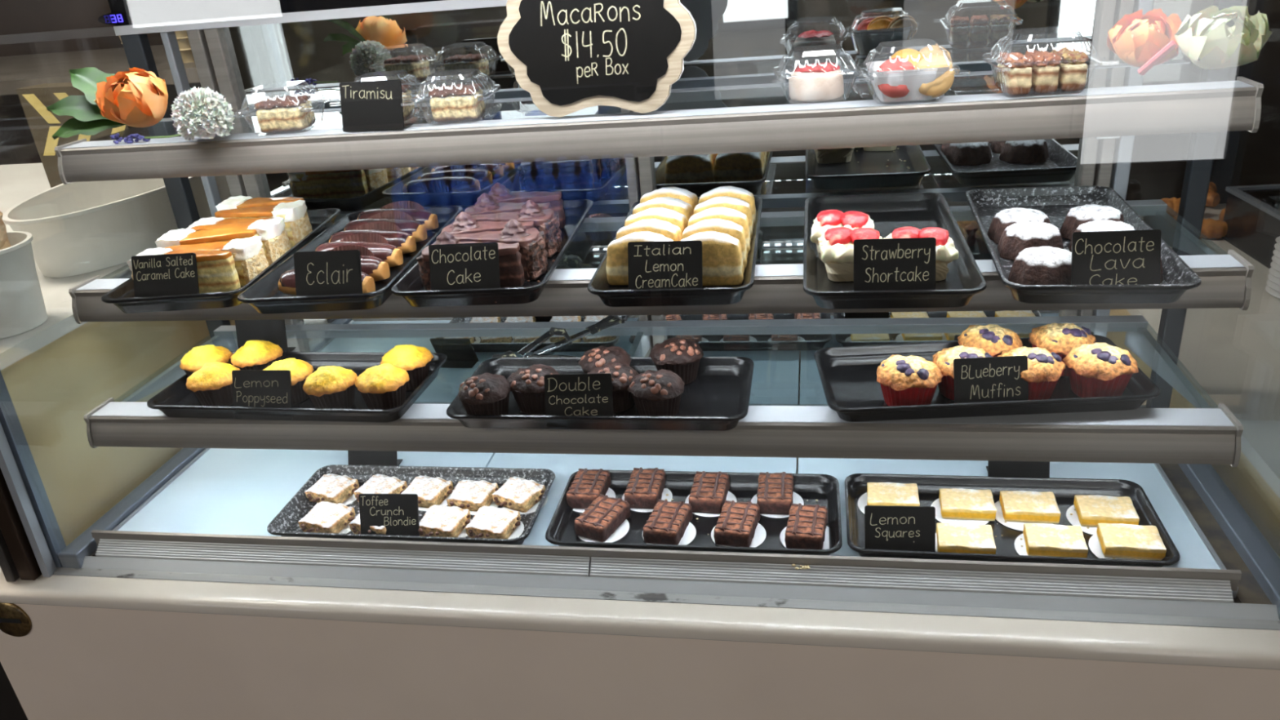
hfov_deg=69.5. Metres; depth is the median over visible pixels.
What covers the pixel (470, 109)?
square
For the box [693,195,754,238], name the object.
cake slice
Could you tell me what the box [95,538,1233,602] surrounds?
grille
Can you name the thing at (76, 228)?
tub
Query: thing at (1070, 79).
pastry
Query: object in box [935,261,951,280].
paper cup
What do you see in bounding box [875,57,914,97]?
macaron
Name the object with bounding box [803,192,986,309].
serving tray
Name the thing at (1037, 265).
cake
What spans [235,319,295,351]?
label sign
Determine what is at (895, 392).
paper cup
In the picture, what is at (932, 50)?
macaron
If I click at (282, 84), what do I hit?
box
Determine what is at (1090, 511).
square
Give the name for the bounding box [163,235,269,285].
cake slice
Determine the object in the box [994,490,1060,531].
square
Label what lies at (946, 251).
strawberry shortcake
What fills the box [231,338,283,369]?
muffin
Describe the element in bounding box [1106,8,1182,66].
peony
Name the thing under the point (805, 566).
crumbs
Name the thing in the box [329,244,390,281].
eclair
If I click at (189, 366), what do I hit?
paper cup
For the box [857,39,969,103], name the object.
box
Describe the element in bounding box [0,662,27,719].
floor
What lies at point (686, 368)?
paper cup
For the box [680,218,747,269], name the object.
cake slice
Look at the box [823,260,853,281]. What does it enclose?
paper cup
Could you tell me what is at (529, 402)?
paper cup
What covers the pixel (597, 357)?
muffin
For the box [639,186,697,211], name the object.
cake slice
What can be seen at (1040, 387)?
paper cup
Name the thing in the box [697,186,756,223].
cake slice
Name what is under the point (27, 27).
wall
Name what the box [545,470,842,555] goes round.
serving tray
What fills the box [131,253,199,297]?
label sign
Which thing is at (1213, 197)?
croissant
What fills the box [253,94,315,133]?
cake slice
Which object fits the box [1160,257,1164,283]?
cake
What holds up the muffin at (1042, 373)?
on the serving tray at (851, 388)
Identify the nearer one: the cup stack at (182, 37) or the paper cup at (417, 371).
the paper cup at (417, 371)
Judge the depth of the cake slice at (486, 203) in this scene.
1.05 m
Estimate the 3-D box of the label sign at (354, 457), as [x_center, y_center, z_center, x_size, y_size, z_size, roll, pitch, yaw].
[-0.350,0.117,1.208,0.067,0.050,0.027,-1,25,9]
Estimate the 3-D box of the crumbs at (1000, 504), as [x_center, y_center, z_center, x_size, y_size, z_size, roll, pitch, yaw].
[0.380,0.179,0.981,0.260,0.002,0.102,0,25,11]
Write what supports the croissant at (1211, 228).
on the countertop at (1231, 356)
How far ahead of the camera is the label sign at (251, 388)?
1.02 m
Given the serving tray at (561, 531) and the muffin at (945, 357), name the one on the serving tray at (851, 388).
the muffin at (945, 357)
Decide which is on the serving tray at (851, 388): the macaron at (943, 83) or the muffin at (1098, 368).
the muffin at (1098, 368)
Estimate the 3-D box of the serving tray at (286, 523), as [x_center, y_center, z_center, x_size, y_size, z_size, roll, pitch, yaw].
[-0.267,0.175,1.099,0.315,0.021,0.149,0,25,11]
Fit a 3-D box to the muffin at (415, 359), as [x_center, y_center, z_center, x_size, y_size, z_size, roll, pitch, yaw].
[-0.270,0.005,1.066,0.059,0.048,0.058,7,27,24]
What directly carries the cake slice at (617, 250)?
on the serving tray at (611, 295)
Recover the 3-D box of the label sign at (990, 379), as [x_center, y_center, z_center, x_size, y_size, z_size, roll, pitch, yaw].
[0.343,0.023,0.905,0.070,0.052,0.027,-3,25,5]
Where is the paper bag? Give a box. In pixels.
[0,207,17,249]
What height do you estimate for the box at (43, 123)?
0.215 m
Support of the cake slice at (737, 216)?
on the serving tray at (611, 295)
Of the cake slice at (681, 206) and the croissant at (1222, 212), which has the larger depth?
the croissant at (1222, 212)
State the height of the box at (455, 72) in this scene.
0.048 m
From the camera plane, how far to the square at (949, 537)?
0.95 m
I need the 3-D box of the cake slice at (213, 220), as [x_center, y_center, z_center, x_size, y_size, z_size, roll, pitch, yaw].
[-0.481,-0.147,1.107,0.112,0.044,0.047,-2,25,6]
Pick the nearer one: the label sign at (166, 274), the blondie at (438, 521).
the label sign at (166, 274)
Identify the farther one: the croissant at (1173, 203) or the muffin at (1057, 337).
the croissant at (1173, 203)
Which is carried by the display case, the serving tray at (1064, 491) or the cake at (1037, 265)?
the serving tray at (1064, 491)
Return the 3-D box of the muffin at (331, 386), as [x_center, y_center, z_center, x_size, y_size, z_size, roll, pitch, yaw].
[-0.344,0.030,1.027,0.059,0.048,0.058,12,30,32]
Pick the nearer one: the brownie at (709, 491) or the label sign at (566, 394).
the label sign at (566, 394)
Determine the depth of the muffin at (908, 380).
0.91 m
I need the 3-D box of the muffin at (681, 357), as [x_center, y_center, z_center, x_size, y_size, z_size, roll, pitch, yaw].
[0.041,-0.002,1.022,0.059,0.047,0.060,-10,25,-10]
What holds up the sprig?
on the display case
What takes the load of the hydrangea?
on the display case
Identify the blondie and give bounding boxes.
[297,500,355,533]
[304,472,358,506]
[348,513,386,534]
[353,473,407,502]
[400,475,453,511]
[418,504,471,537]
[445,479,498,515]
[464,505,524,538]
[491,475,547,514]
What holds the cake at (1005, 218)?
on the serving tray at (984, 204)
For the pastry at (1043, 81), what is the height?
0.035 m
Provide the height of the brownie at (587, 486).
0.023 m
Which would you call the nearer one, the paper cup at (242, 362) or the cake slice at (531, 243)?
the cake slice at (531, 243)
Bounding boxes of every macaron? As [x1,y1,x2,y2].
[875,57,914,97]
[889,48,924,67]
[914,54,954,97]
[919,44,951,62]
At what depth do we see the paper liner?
0.86 m
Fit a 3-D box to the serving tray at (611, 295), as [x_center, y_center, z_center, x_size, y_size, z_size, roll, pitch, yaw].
[0.049,-0.121,0.982,0.155,0.021,0.315,-1,25,10]
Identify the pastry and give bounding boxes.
[995,52,1035,94]
[1023,48,1062,93]
[1050,47,1088,91]
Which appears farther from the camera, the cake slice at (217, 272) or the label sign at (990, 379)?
the cake slice at (217, 272)
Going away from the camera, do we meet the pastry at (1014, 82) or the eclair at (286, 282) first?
the pastry at (1014, 82)
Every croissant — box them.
[1161,196,1205,217]
[1172,215,1227,239]
[1205,182,1219,207]
[1219,208,1225,220]
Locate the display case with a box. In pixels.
[0,0,1279,719]
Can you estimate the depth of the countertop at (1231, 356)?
1.19 m
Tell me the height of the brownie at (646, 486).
0.023 m
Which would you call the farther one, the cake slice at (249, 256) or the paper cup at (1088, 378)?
the cake slice at (249, 256)
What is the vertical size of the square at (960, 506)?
0.016 m
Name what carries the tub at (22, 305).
on the countertop at (56, 371)
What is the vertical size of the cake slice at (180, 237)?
0.050 m
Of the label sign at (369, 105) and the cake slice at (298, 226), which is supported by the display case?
the label sign at (369, 105)
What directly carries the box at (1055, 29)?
on the display case
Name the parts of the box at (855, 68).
box lid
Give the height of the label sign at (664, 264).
0.052 m
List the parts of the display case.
corner post, corner post, corner trim, rail, deck trim, post, post, post, post, header trim, sliding door, post, panel, post, shelf rail, shelf rail, shelf rail, rail, deck panel, rail, sill, rail, sliding door, post, post, door handle, post, post, deck trim, rail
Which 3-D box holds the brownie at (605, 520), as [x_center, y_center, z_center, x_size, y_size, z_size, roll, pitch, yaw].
[-0.041,0.178,1.038,0.060,0.023,0.065,9,28,28]
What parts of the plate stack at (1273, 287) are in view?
plate, plate, plate, plate, plate, plate, plate, plate, plate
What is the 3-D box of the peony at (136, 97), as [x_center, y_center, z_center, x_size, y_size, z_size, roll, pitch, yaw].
[-0.526,-0.255,0.909,0.134,0.061,0.063,0,25,10]
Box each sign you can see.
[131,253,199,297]
[231,369,302,419]
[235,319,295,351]
[293,249,362,296]
[339,79,413,132]
[347,450,402,466]
[358,493,419,536]
[428,242,500,290]
[497,0,696,117]
[543,373,615,427]
[627,240,702,289]
[853,237,936,290]
[864,505,935,551]
[950,355,1028,403]
[986,460,1049,477]
[1071,229,1160,284]
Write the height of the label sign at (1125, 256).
0.052 m
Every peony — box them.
[46,66,168,139]
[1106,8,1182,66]
[1137,5,1272,75]
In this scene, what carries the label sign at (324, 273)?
on the serving tray at (264, 295)
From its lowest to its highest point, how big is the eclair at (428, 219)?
0.031 m
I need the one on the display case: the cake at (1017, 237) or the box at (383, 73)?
the box at (383, 73)
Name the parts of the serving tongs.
tong arm, tong arm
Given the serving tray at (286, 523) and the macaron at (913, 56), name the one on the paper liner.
the macaron at (913, 56)
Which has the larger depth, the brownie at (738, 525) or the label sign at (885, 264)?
the brownie at (738, 525)
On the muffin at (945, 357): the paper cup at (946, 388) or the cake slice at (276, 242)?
the paper cup at (946, 388)
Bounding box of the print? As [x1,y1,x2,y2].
[22,92,125,155]
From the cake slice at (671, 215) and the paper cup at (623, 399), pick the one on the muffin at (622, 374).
the paper cup at (623, 399)
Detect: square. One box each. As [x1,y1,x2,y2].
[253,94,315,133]
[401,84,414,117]
[428,83,485,122]
[857,482,919,513]
[930,488,995,524]
[935,523,995,554]
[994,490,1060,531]
[1013,523,1087,557]
[1066,495,1138,534]
[1088,523,1165,560]
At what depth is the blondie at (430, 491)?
1.11 m
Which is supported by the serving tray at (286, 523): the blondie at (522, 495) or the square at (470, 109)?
the blondie at (522, 495)
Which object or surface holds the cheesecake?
in the box at (855, 68)
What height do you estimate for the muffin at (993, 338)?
0.050 m
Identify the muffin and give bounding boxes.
[179,343,231,377]
[186,360,239,406]
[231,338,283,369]
[264,357,313,404]
[302,364,356,408]
[354,363,408,409]
[380,342,432,391]
[456,373,513,415]
[508,364,560,414]
[579,346,634,373]
[588,362,639,413]
[629,369,687,416]
[648,337,703,383]
[875,353,942,406]
[929,343,993,399]
[957,322,1022,356]
[997,344,1066,399]
[1027,320,1096,376]
[1062,340,1137,397]
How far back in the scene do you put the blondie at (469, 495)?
1.10 m
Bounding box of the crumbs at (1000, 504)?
[935,504,1115,559]
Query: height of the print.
0.111 m
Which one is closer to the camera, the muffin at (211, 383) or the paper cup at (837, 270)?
the paper cup at (837, 270)
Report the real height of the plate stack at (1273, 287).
0.085 m
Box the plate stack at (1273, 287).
[1265,235,1279,298]
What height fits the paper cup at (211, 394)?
0.030 m
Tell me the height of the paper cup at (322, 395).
0.030 m
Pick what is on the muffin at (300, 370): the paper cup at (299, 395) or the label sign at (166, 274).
the paper cup at (299, 395)
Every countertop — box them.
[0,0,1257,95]
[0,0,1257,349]
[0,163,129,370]
[0,163,235,719]
[1106,203,1279,557]
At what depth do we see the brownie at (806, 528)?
0.98 m
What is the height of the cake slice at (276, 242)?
0.048 m
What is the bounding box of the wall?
[0,0,1279,204]
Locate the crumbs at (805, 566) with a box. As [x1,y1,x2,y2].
[791,563,809,569]
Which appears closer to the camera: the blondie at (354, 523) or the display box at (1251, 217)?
the blondie at (354, 523)
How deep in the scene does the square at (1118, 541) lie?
0.92 m
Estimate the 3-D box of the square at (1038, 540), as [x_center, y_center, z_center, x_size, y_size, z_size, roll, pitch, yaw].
[0.417,0.186,0.941,0.066,0.016,0.064,2,26,14]
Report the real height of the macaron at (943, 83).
0.037 m
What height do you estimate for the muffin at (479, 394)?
0.047 m
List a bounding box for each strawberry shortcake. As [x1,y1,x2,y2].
[811,209,874,260]
[817,226,883,281]
[887,226,959,280]
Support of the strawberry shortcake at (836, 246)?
on the serving tray at (964, 279)
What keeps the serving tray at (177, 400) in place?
on the display case
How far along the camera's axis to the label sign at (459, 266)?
0.91 m
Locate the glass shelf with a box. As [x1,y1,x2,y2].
[89,62,1235,141]
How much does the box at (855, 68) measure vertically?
0.048 m
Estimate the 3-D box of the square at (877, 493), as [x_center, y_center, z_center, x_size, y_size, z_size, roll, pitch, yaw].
[0.278,0.155,1.034,0.066,0.016,0.064,1,25,12]
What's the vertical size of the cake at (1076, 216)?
0.028 m
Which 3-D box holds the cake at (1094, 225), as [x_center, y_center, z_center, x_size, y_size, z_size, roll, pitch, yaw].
[0.443,-0.116,0.878,0.059,0.028,0.059,-23,30,-34]
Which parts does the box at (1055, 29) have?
box lid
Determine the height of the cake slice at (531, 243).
0.060 m
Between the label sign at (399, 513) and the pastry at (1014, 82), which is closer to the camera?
the pastry at (1014, 82)
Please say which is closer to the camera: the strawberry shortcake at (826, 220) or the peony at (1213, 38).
the peony at (1213, 38)
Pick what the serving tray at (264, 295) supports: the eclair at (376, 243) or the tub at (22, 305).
the eclair at (376, 243)
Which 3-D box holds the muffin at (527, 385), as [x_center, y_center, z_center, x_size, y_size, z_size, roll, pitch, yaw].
[-0.112,0.028,0.987,0.059,0.047,0.060,-2,25,6]
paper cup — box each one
[183,360,230,377]
[192,382,233,406]
[235,355,280,369]
[291,373,311,404]
[307,382,355,408]
[359,382,406,409]
[405,361,429,391]
[461,394,509,415]
[512,390,545,414]
[612,388,634,413]
[629,388,682,416]
[653,358,700,383]
[814,240,823,260]
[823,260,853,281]
[879,379,937,406]
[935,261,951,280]
[937,375,954,399]
[1027,375,1060,399]
[1065,359,1136,397]
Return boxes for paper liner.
[866,60,949,102]
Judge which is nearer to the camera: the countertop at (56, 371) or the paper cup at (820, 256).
the paper cup at (820, 256)
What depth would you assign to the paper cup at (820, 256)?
0.93 m
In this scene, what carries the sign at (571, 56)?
on the display case
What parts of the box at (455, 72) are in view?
box lid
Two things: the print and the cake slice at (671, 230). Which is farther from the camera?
the print
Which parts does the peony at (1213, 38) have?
stem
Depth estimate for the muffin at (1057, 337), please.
0.95 m
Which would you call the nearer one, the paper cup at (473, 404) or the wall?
the paper cup at (473, 404)
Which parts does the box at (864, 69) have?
box lid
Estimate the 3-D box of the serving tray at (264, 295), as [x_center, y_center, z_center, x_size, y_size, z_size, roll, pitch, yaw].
[-0.311,-0.118,1.046,0.155,0.021,0.315,-2,25,7]
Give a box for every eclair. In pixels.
[278,269,375,296]
[314,232,403,267]
[328,221,416,254]
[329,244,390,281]
[343,210,427,242]
[356,200,438,231]
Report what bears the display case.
on the floor
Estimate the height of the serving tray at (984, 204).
0.021 m
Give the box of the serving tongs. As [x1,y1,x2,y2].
[492,315,624,358]
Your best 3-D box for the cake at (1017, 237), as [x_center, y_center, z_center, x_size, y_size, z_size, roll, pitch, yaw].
[0.378,-0.116,0.891,0.059,0.028,0.059,-18,28,-26]
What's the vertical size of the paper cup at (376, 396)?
0.030 m
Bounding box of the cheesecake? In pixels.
[788,62,844,101]
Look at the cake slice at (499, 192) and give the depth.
1.09 m
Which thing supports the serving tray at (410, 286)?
on the display case
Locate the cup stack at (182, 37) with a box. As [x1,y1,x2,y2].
[174,30,194,62]
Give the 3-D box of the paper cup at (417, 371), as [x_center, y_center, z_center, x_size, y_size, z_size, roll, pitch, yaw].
[-0.268,0.013,1.069,0.056,0.030,0.056,7,27,24]
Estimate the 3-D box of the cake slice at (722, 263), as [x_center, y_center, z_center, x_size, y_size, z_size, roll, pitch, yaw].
[0.066,-0.101,0.891,0.067,0.051,0.042,-1,25,9]
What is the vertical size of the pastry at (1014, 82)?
0.034 m
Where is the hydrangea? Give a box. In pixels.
[169,86,235,140]
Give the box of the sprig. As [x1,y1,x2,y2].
[110,133,182,143]
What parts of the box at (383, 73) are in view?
box lid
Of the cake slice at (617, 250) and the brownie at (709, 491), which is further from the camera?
the brownie at (709, 491)
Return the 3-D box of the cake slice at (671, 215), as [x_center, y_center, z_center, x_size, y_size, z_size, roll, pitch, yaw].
[0.018,-0.140,0.984,0.067,0.051,0.042,1,25,13]
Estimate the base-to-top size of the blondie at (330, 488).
0.019 m
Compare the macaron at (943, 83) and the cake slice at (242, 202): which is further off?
the cake slice at (242, 202)
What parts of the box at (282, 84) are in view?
box lid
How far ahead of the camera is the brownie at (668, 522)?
1.01 m
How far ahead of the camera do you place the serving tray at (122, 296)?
0.95 m
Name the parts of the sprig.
stem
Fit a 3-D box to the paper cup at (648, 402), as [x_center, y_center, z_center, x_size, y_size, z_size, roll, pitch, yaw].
[0.018,0.041,0.954,0.057,0.030,0.057,12,30,32]
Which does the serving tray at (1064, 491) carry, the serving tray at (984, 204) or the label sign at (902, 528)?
the label sign at (902, 528)
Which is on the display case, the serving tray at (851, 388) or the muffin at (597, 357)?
the serving tray at (851, 388)
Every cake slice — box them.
[125,248,240,293]
[154,228,257,248]
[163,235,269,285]
[185,217,267,230]
[190,217,291,265]
[214,200,312,247]
[215,195,303,211]
[417,231,524,290]
[441,211,534,235]
[452,218,548,279]
[464,192,551,215]
[471,200,562,256]
[486,182,564,228]
[606,231,673,284]
[615,218,681,240]
[624,207,687,234]
[631,196,693,222]
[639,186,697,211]
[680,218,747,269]
[680,231,744,286]
[687,207,751,253]
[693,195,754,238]
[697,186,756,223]
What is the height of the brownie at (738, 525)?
0.023 m
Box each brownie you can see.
[565,468,615,512]
[573,493,629,542]
[622,467,672,512]
[641,499,696,545]
[684,471,737,516]
[711,500,766,547]
[751,471,804,518]
[779,502,829,549]
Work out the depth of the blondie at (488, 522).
1.04 m
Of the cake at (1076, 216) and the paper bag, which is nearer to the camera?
the cake at (1076, 216)
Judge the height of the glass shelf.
0.005 m
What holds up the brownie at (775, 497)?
on the serving tray at (561, 531)
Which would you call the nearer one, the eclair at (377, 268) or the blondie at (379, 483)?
the eclair at (377, 268)
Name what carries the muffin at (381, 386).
on the serving tray at (177, 400)
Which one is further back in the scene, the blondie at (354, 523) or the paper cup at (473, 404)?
the blondie at (354, 523)
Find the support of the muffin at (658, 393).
on the serving tray at (718, 397)
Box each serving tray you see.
[101,208,341,313]
[146,351,447,422]
[237,205,462,314]
[266,464,555,544]
[391,199,593,306]
[446,356,754,431]
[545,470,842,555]
[587,195,762,306]
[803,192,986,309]
[813,334,1159,422]
[844,473,1180,567]
[964,186,1201,303]
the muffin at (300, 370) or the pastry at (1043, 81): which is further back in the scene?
the muffin at (300, 370)
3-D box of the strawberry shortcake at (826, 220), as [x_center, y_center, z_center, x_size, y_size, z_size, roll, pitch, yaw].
[0.204,-0.128,0.931,0.063,0.044,0.059,2,26,14]
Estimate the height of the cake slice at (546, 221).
0.060 m
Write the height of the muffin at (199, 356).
0.048 m
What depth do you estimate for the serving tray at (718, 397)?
0.97 m
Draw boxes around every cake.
[986,207,1050,244]
[997,221,1063,261]
[1007,245,1071,284]
[1059,204,1124,240]
[1068,220,1134,252]
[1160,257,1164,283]
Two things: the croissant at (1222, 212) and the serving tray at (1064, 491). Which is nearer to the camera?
the serving tray at (1064, 491)
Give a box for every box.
[16,82,133,187]
[225,80,329,135]
[330,70,429,120]
[400,68,500,124]
[772,44,871,103]
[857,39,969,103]
[982,26,1118,97]
[1221,183,1279,268]
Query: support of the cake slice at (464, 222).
on the serving tray at (410, 286)
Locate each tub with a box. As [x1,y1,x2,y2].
[0,231,47,338]
[4,175,231,277]
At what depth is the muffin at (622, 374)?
0.96 m
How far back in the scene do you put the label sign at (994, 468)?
1.07 m
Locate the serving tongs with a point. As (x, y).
(613, 320)
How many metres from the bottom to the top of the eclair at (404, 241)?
0.031 m
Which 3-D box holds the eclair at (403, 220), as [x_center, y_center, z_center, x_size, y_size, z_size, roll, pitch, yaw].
[-0.305,-0.157,1.107,0.106,0.031,0.051,4,26,18]
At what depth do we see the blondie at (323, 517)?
1.08 m
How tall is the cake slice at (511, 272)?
0.060 m

